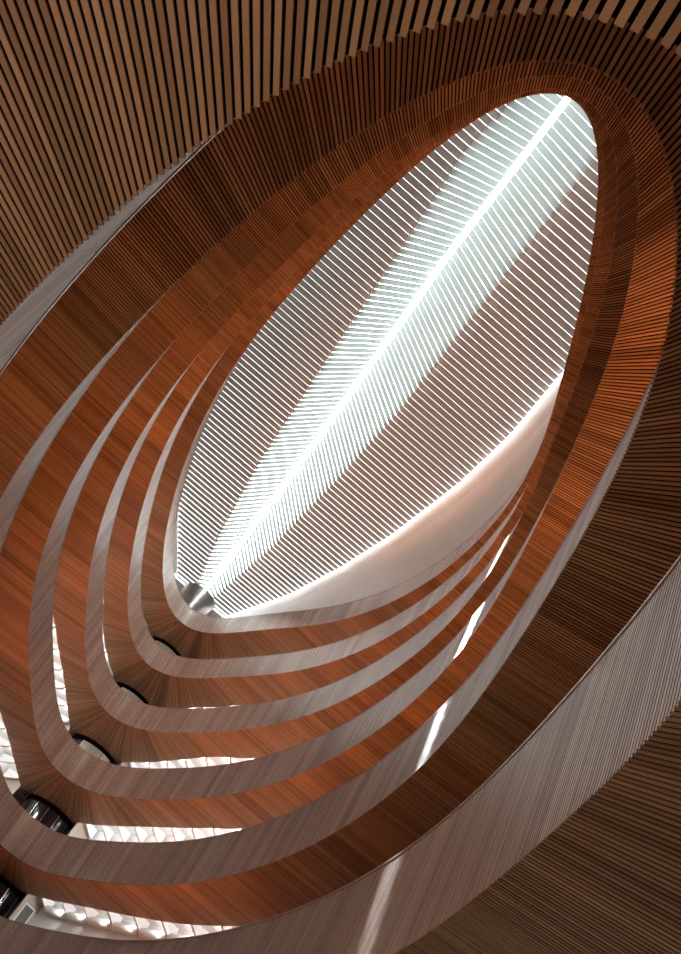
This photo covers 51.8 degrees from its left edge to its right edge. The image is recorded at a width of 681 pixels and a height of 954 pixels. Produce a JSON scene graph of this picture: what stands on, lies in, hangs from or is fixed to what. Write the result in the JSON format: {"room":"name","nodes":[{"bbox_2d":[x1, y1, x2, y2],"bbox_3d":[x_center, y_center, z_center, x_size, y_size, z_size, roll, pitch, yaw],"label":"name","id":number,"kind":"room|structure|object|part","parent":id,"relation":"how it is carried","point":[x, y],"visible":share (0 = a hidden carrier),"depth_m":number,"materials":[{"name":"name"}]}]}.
{"room":"library atrium","nodes":[
{"label":"library atrium","id":0,"kind":"room"},
{"bbox_2d":[8,893,42,924],"bbox_3d":[-16.497,22.780,35.523,0.160,3.314,1.120,-19,-67,39],"label":"wall partition","id":1,"kind":"structure","parent":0,"point":[34,901],"depth_m":36.23,"materials":[{"name":"white paint"}]},
{"bbox_2d":[13,902,35,923],"bbox_3d":[-16.302,22.531,35.844,0.208,1.200,0.720,-19,-67,39],"label":"window","id":2,"kind":"structure","parent":1,"relation":"in","point":[23,916],"depth_m":35.91,"materials":[{"name":"grey glass"}]},
{"bbox_3d":[-16.302,22.531,35.844,0.184,1.040,0.560,-19,-67,39],"label":"pane","id":3,"kind":"part","parent":2,"relation":"part of","materials":[{"name":"glass"}]},
{"bbox_2d":[5,722,69,794],"bbox_3d":[-18.657,17.207,40.931,1.120,7.420,0.160,27,-46,11],"label":"wall","id":4,"kind":"structure","parent":0,"point":[13,785],"depth_m":40.34,"materials":[{"name":"white paint"}]},
{"bbox_2d":[67,822,88,838],"bbox_3d":[-15.137,20.704,38.689,0.160,3.390,1.120,-22,-69,40],"label":"wall partition","id":5,"kind":"structure","parent":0,"point":[79,830],"depth_m":39.44,"materials":[{"name":"white paint"}]},
{"bbox_2d":[0,573,179,804],"bbox_3d":[-7.367,0.965,27.138,10.269,24.908,54.161,40,-45,-2],"label":"wall","id":6,"kind":"structure","parent":0,"point":[4,766],"depth_m":42.19,"materials":[{"name":"white paint"}]},
{"bbox_2d":[0,0,680,953],"bbox_3d":[-9.088,10.234,18.969,23.440,1.921,58.569,40,-45,-2],"label":"ceiling","id":7,"kind":"structure","parent":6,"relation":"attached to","point":[572,845],"depth_m":4.68,"materials":[{"name":"brown wood"}]},
{"bbox_2d":[177,93,597,616],"bbox_3d":[0.768,-4.944,36.417,14.745,2.928,47.490,39,-45,-1],"label":"skylight","id":8,"kind":"object","parent":6,"relation":"attached to","point":[417,344],"visible":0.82,"depth_m":33.25,"materials":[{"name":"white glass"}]},
{"bbox_2d":[30,831,193,939],"bbox_3d":[-0.605,6.728,27.522,9.983,24.908,54.098,40,-45,-2],"label":"wall","id":9,"kind":"structure","parent":0,"point":[42,920],"depth_m":33.90,"materials":[{"name":"white paint"}]},
{"bbox_2d":[44,906,67,920],"bbox_3d":[-14.178,21.837,35.094,2.160,0.360,0.360,-18,-67,39],"label":"wall panel","id":10,"kind":"object","parent":9,"relation":"attached to","point":[48,910],"visible":0.84,"depth_m":35.01,"materials":[{"name":"white paint"}]},
{"bbox_2d":[65,912,87,924],"bbox_3d":[-12.532,21.108,33.532,2.160,0.360,0.360,-24,-71,41],"label":"wall panel","id":11,"kind":"object","parent":9,"relation":"attached to","point":[70,916],"visible":0.89,"depth_m":33.43,"materials":[{"name":"white paint"}]},
{"bbox_2d":[87,916,111,930],"bbox_3d":[-10.897,20.348,31.952,2.160,0.360,0.360,-25,-71,41],"label":"wall panel","id":12,"kind":"object","parent":9,"relation":"attached to","point":[92,921],"visible":0.89,"depth_m":31.83,"materials":[{"name":"white paint"}]},
{"bbox_2d":[111,922,138,936],"bbox_3d":[-9.252,19.596,30.372,2.160,0.360,0.360,-24,-71,41],"label":"wall panel","id":13,"kind":"object","parent":9,"relation":"attached to","point":[119,927],"visible":0.87,"depth_m":30.24,"materials":[{"name":"white paint"}]},
{"bbox_2d":[138,927,166,939],"bbox_3d":[-7.625,18.825,28.789,2.160,0.360,0.360,-25,-72,41],"label":"wall panel","id":14,"kind":"object","parent":9,"relation":"attached to","point":[146,933],"visible":0.73,"depth_m":28.77,"materials":[{"name":"white paint"}]},
{"bbox_2d":[167,933,189,938],"bbox_3d":[-6.045,17.999,27.191,2.160,0.360,0.360,-27,-73,42],"label":"wall panel","id":15,"kind":"object","parent":9,"relation":"attached to","point":[171,935],"visible":0.27,"depth_m":27.57,"materials":[{"name":"white paint"}]},
{"bbox_2d":[0,713,240,836],"bbox_3d":[-5.918,6.162,24.255,18.560,0.072,53.762,40,-45,-2],"label":"ceiling","id":16,"kind":"structure","parent":0,"point":[207,832],"depth_m":35.94,"materials":[{"name":"white paint"}]},
{"bbox_2d":[0,721,4,729],"bbox_3d":[-17.702,12.869,36.142,0.808,0.560,0.160,25,-47,12],"label":"light baffle","id":17,"kind":"object","parent":16,"relation":"hanging from","point":[2,726],"visible":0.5,"depth_m":36.14,"materials":[{"name":"white paint"}]},
{"bbox_2d":[0,736,9,747],"bbox_3d":[-18.084,14.311,37.493,0.808,0.560,0.160,26,-47,11],"label":"light baffle","id":18,"kind":"object","parent":16,"relation":"hanging from","point":[3,742],"visible":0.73,"depth_m":37.51,"materials":[{"name":"white paint"}]},
{"bbox_2d":[0,753,14,763],"bbox_3d":[-18.481,15.735,38.840,0.808,0.560,0.160,26,-47,11],"label":"light baffle","id":19,"kind":"object","parent":16,"relation":"hanging from","point":[5,758],"visible":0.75,"depth_m":38.84,"materials":[{"name":"white paint"}]},
{"bbox_2d":[3,768,18,778],"bbox_3d":[-18.884,17.166,40.195,0.808,0.560,0.160,27,-46,10],"label":"light baffle","id":20,"kind":"object","parent":16,"relation":"hanging from","point":[9,773],"visible":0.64,"depth_m":40.18,"materials":[{"name":"white paint"}]},
{"bbox_2d":[85,824,97,838],"bbox_3d":[-14.120,19.855,39.400,0.160,0.560,0.808,-19,-67,39],"label":"light baffle","id":21,"kind":"object","parent":16,"relation":"hanging from","point":[91,830],"visible":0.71,"depth_m":39.38,"materials":[{"name":"white paint"}]},
{"bbox_2d":[101,825,113,840],"bbox_3d":[-12.812,19.413,38.266,0.160,0.560,0.808,-21,-69,40],"label":"light baffle","id":22,"kind":"object","parent":16,"relation":"hanging from","point":[108,833],"visible":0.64,"depth_m":38.24,"materials":[{"name":"white paint"}]},
{"bbox_2d":[117,826,130,841],"bbox_3d":[-11.572,18.889,37.107,0.160,0.560,0.808,-24,-71,41],"label":"light baffle","id":23,"kind":"object","parent":16,"relation":"hanging from","point":[124,833],"visible":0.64,"depth_m":37.09,"materials":[{"name":"white paint"}]},
{"bbox_2d":[134,827,147,841],"bbox_3d":[-10.344,18.325,35.926,0.160,0.560,0.808,-25,-71,41],"label":"light baffle","id":24,"kind":"object","parent":16,"relation":"hanging from","point":[141,834],"visible":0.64,"depth_m":35.92,"materials":[{"name":"white paint"}]},
{"bbox_2d":[151,827,165,841],"bbox_3d":[-9.116,17.753,34.739,0.160,0.560,0.808,-25,-71,41],"label":"light baffle","id":25,"kind":"object","parent":16,"relation":"hanging from","point":[159,835],"visible":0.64,"depth_m":34.73,"materials":[{"name":"white paint"}]},
{"bbox_2d":[171,828,184,840],"bbox_3d":[-7.881,17.189,33.553,0.160,0.560,0.808,-24,-71,41],"label":"light baffle","id":26,"kind":"object","parent":16,"relation":"hanging from","point":[177,834],"visible":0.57,"depth_m":33.55,"materials":[{"name":"white paint"}]},
{"bbox_2d":[191,828,205,838],"bbox_3d":[-6.656,16.622,32.372,0.160,0.560,0.808,-25,-72,41],"label":"light baffle","id":27,"kind":"object","parent":16,"relation":"hanging from","point":[197,834],"visible":0.5,"depth_m":32.38,"materials":[{"name":"white paint"}]},
{"bbox_2d":[212,828,223,835],"bbox_3d":[-5.455,16.025,31.181,0.160,0.560,0.808,-26,-72,42],"label":"light baffle","id":28,"kind":"object","parent":16,"relation":"hanging from","point":[216,831],"visible":0.21,"depth_m":31.18,"materials":[{"name":"white paint"}]},
{"bbox_2d":[0,59,677,828],"bbox_3d":[-5.409,5.559,24.316,16.239,1.921,50.395,40,-45,-2],"label":"parapet","id":29,"kind":"object","parent":16,"relation":"attached to","point":[50,764],"visible":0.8,"depth_m":18.48,"materials":[{"name":"brown wood"}]},
{"bbox_3d":[-4.296,4.552,24.177,12.391,0.044,39.430,40,-45,-2],"label":"handrail","id":30,"kind":"part","parent":29,"relation":"part of","materials":[{"name":"brown wood"}]},
{"bbox_2d":[120,762,129,766],"bbox_3d":[-13.548,18.535,41.699,0.160,3.390,1.120,-23,-70,41],"label":"wall partition","id":31,"kind":"structure","parent":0,"point":[126,764],"depth_m":42.59,"materials":[{"name":"white paint"}]},
{"bbox_2d":[52,900,239,932],"bbox_3d":[-7.656,8.392,21.383,18.560,0.072,53.762,40,-45,-2],"label":"ceiling","id":32,"kind":"structure","parent":0,"point":[185,927],"depth_m":29.12,"materials":[{"name":"white paint"}]},
{"bbox_2d":[41,898,54,907],"bbox_3d":[-15.119,21.844,35.894,0.160,0.560,0.808,-18,-67,39],"label":"light baffle","id":33,"kind":"object","parent":32,"relation":"hanging from","point":[46,902],"visible":0.5,"depth_m":35.90,"materials":[{"name":"white paint"}]},
{"bbox_2d":[61,902,75,914],"bbox_3d":[-13.447,21.180,34.366,0.160,0.560,0.808,-24,-71,41],"label":"light baffle","id":34,"kind":"object","parent":32,"relation":"hanging from","point":[67,907],"visible":0.5,"depth_m":34.37,"materials":[{"name":"white paint"}]},
{"bbox_2d":[83,907,98,919],"bbox_3d":[-11.809,20.428,32.791,0.160,0.560,0.808,-25,-71,41],"label":"light baffle","id":35,"kind":"object","parent":32,"relation":"hanging from","point":[89,912],"visible":0.5,"depth_m":32.79,"materials":[{"name":"white paint"}]},
{"bbox_2d":[107,911,122,925],"bbox_3d":[-10.168,19.669,31.208,0.160,0.560,0.808,-24,-71,41],"label":"light baffle","id":36,"kind":"object","parent":32,"relation":"hanging from","point":[113,917],"visible":0.57,"depth_m":31.21,"materials":[{"name":"white paint"}]},
{"bbox_2d":[133,917,149,930],"bbox_3d":[-8.529,18.917,29.631,0.160,0.560,0.808,-25,-72,41],"label":"light baffle","id":37,"kind":"object","parent":32,"relation":"hanging from","point":[140,922],"visible":0.57,"depth_m":29.63,"materials":[{"name":"white paint"}]},
{"bbox_2d":[161,921,178,936],"bbox_3d":[-6.932,18.121,28.047,0.160,0.560,0.808,-27,-73,42],"label":"light baffle","id":38,"kind":"object","parent":32,"relation":"hanging from","point":[168,927],"visible":0.5,"depth_m":28.05,"materials":[{"name":"white paint"}]},
{"bbox_2d":[190,925,208,935],"bbox_3d":[-5.402,17.262,26.454,0.808,0.560,0.160,48,-46,-10],"label":"light baffle","id":39,"kind":"object","parent":32,"relation":"hanging from","point":[197,929],"visible":0.43,"depth_m":26.46,"materials":[{"name":"white paint"}]},
{"bbox_2d":[221,926,231,930],"bbox_3d":[-3.971,16.286,24.830,0.808,0.560,0.160,46,-46,-8],"label":"light baffle","id":40,"kind":"object","parent":32,"relation":"hanging from","point":[222,927],"visible":0.14,"depth_m":24.84,"materials":[{"name":"white paint"}]},
{"bbox_2d":[0,8,680,925],"bbox_3d":[-7.252,7.904,21.597,16.240,1.921,50.831,40,-45,-2],"label":"parapet","id":41,"kind":"object","parent":32,"relation":"attached to","point":[625,538],"visible":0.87,"depth_m":9.75,"materials":[{"name":"brown wood"}]},
{"bbox_3d":[-5.773,6.357,20.818,11.616,0.044,39.853,40,-45,-2],"label":"handrail","id":42,"kind":"part","parent":41,"relation":"part of","materials":[{"name":"brown wood"}]},
{"bbox_2d":[53,617,254,767],"bbox_3d":[-4.180,3.931,27.126,18.560,0.072,53.762,40,-45,-2],"label":"ceiling","id":43,"kind":"structure","parent":0,"point":[198,762],"depth_m":39.49,"materials":[{"name":"white paint"}]},
{"bbox_2d":[53,643,57,650],"bbox_3d":[-15.639,9.176,37.681,0.808,0.560,0.160,25,-47,13],"label":"light baffle","id":44,"kind":"object","parent":43,"relation":"hanging from","point":[55,647],"visible":0.29,"depth_m":37.68,"materials":[{"name":"white paint"}]},
{"bbox_2d":[54,662,61,670],"bbox_3d":[-15.964,10.639,39.013,0.808,0.560,0.160,25,-47,12],"label":"light baffle","id":45,"kind":"object","parent":43,"relation":"hanging from","point":[57,667],"visible":0.43,"depth_m":39.01,"materials":[{"name":"white paint"}]},
{"bbox_2d":[55,680,64,689],"bbox_3d":[-16.346,12.080,40.364,0.808,0.560,0.160,26,-47,11],"label":"light baffle","id":46,"kind":"object","parent":43,"relation":"hanging from","point":[58,685],"visible":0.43,"depth_m":40.38,"materials":[{"name":"white paint"}]},
{"bbox_2d":[57,697,66,706],"bbox_3d":[-16.743,13.505,41.711,0.808,0.560,0.160,26,-47,11],"label":"light baffle","id":47,"kind":"object","parent":43,"relation":"hanging from","point":[60,701],"visible":0.5,"depth_m":41.72,"materials":[{"name":"white paint"}]},
{"bbox_2d":[60,713,68,722],"bbox_3d":[-17.146,14.935,43.066,0.808,0.560,0.160,27,-46,10],"label":"light baffle","id":48,"kind":"object","parent":43,"relation":"hanging from","point":[65,719],"visible":0.43,"depth_m":43.09,"materials":[{"name":"white paint"}]},
{"bbox_2d":[129,762,138,767],"bbox_3d":[-12.533,17.677,42.404,0.160,0.560,0.808,-20,-68,40],"label":"light baffle","id":49,"kind":"object","parent":43,"relation":"hanging from","point":[133,764],"visible":0.36,"depth_m":42.41,"materials":[{"name":"white paint"}]},
{"bbox_2d":[148,762,156,767],"bbox_3d":[-11.074,17.183,41.137,0.160,0.560,0.808,-21,-69,40],"label":"light baffle","id":50,"kind":"object","parent":43,"relation":"hanging from","point":[150,765],"visible":0.29,"depth_m":41.13,"materials":[{"name":"white paint"}]},
{"bbox_2d":[166,761,175,767],"bbox_3d":[-9.697,16.596,39.848,0.160,0.560,0.808,-24,-71,41],"label":"light baffle","id":51,"kind":"object","parent":43,"relation":"hanging from","point":[169,764],"visible":0.43,"depth_m":39.85,"materials":[{"name":"white paint"}]},
{"bbox_2d":[184,759,195,767],"bbox_3d":[-8.333,15.967,38.534,0.160,0.560,0.808,-25,-71,41],"label":"light baffle","id":52,"kind":"object","parent":43,"relation":"hanging from","point":[188,763],"visible":0.43,"depth_m":38.53,"materials":[{"name":"white paint"}]},
{"bbox_2d":[204,757,215,765],"bbox_3d":[-6.966,15.334,37.214,0.160,0.560,0.808,-25,-71,41],"label":"light baffle","id":53,"kind":"object","parent":43,"relation":"hanging from","point":[209,762],"visible":0.43,"depth_m":37.21,"materials":[{"name":"white paint"}]},
{"bbox_2d":[229,758,237,762],"bbox_3d":[-5.488,14.781,35.891,0.160,0.560,0.808,-16,-65,38],"label":"light baffle","id":54,"kind":"object","parent":43,"relation":"hanging from","point":[232,760],"visible":0.21,"depth_m":35.86,"materials":[{"name":"white paint"}]},
{"bbox_2d":[53,75,638,762],"bbox_3d":[-3.537,3.184,26.994,16.239,1.921,49.841,40,-45,-2],"label":"gallery","id":55,"kind":"object","parent":43,"relation":"attached to","point":[132,730],"visible":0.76,"depth_m":25.78,"materials":[{"name":"brown wood"}]},
{"bbox_3d":[-2.868,2.857,27.653,13.031,0.044,39.079,40,-45,-2],"label":"handrail","id":56,"kind":"part","parent":55,"relation":"part of","materials":[{"name":"brown wood"}]},
{"bbox_2d":[102,599,239,708],"bbox_3d":[-2.462,1.727,29.964,18.560,0.072,53.762,40,-45,-2],"label":"ceiling","id":57,"kind":"structure","parent":0,"point":[108,664],"depth_m":44.20,"materials":[{"name":"white paint"}]},
{"bbox_2d":[102,88,617,708],"bbox_3d":[-1.693,0.844,29.650,16.240,1.921,49.322,40,-45,-2],"label":"gallery","id":58,"kind":"object","parent":57,"relation":"attached to","point":[165,679],"visible":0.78,"depth_m":32.90,"materials":[{"name":"brown wood"}]},
{"bbox_3d":[-1.496,1.193,31.119,13.610,0.044,38.880,40,-45,-2],"label":"handrail","id":59,"kind":"part","parent":58,"relation":"part of","materials":[{"name":"brown wood"}]},
{"bbox_2d":[173,507,179,573],"bbox_3d":[-3.371,-7.004,34.774,6.517,1.600,47.040,40,-45,-2],"label":"ceiling","id":60,"kind":"structure","parent":0,"point":[175,548],"depth_m":49.88,"materials":[{"name":"white paint"}]},
{"bbox_2d":[175,578,222,617],"bbox_3d":[-10.969,10.178,50.617,9.600,3.553,0.200,40,-45,-2],"label":"wall","id":61,"kind":"structure","parent":0,"point":[180,585],"depth_m":51.65,"materials":[{"name":"white paint"}]},
{"bbox_2d":[229,377,561,617],"bbox_3d":[5.425,0.341,35.155,8.546,1.600,47.156,39,-45,-1],"label":"wall","id":62,"kind":"structure","parent":0,"point":[455,517],"depth_m":37.77,"materials":[{"name":"white paint"}]},
{"bbox_3d":[-0.716,-0.467,32.814,18.619,0.072,53.762,40,-45,-2],"label":"ceiling","id":63,"kind":"structure","parent":0,"visible":0},
{"bbox_2d":[141,93,604,658],"bbox_3d":[0.006,-1.313,32.557,16.763,1.921,49.682,40,-45,-2],"label":"gallery","id":64,"kind":"object","parent":63,"relation":"attached to","point":[194,634],"visible":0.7,"depth_m":38.45,"materials":[{"name":"brown wood"}]},
{"bbox_3d":[-0.111,-0.479,34.593,14.119,0.044,38.836,40,-45,-2],"label":"handrail","id":65,"kind":"part","parent":64,"relation":"part of","materials":[{"name":"brown wood"}]},
{"bbox_3d":[-11.489,13.311,15.047,25.040,0.200,60.238,40,-45,-2],"label":"floor","id":66,"kind":"structure","parent":0,"visible":0},
{"bbox_2d":[0,582,214,918],"bbox_3d":[-15.862,17.911,42.383,5.469,28.148,4.314,40,-45,-2],"label":"shaft","id":67,"kind":"object","parent":66,"relation":"on","point":[196,596],"visible":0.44,"depth_m":40.33,"materials":[{"name":"silver glass"}]},
{"bbox_3d":[-18.939,23.032,36.298,3.494,3.914,3.317,40,-45,-2],"label":"lift glass","id":68,"kind":"part","parent":67,"relation":"part of","materials":[{"name":"glass"}]},
{"bbox_3d":[-17.503,20.691,39.213,3.499,3.990,3.320,40,-45,-2],"label":"lift glass","id":69,"kind":"part","parent":67,"relation":"part of","materials":[{"name":"glass"}]},
{"bbox_3d":[-16.054,18.328,42.157,3.499,3.990,3.320,40,-45,-2],"label":"lift glass","id":70,"kind":"part","parent":67,"relation":"part of","materials":[{"name":"glass"}]},
{"bbox_3d":[-15.388,17.618,41.047,2.358,3.770,0.516,40,-45,-2],"label":"lift door","id":71,"kind":"part","parent":67,"relation":"part of","materials":[{"name":"metal"}]},
{"bbox_3d":[-13.947,15.269,43.974,2.354,3.723,0.515,40,-45,-2],"label":"lift door","id":72,"kind":"part","parent":67,"relation":"part of","materials":[{"name":"metal"}]},
{"bbox_3d":[-12.511,12.930,46.888,2.356,3.738,0.515,40,-45,-2],"label":"lift door","id":73,"kind":"part","parent":67,"relation":"part of","materials":[{"name":"metal"}]}
]}

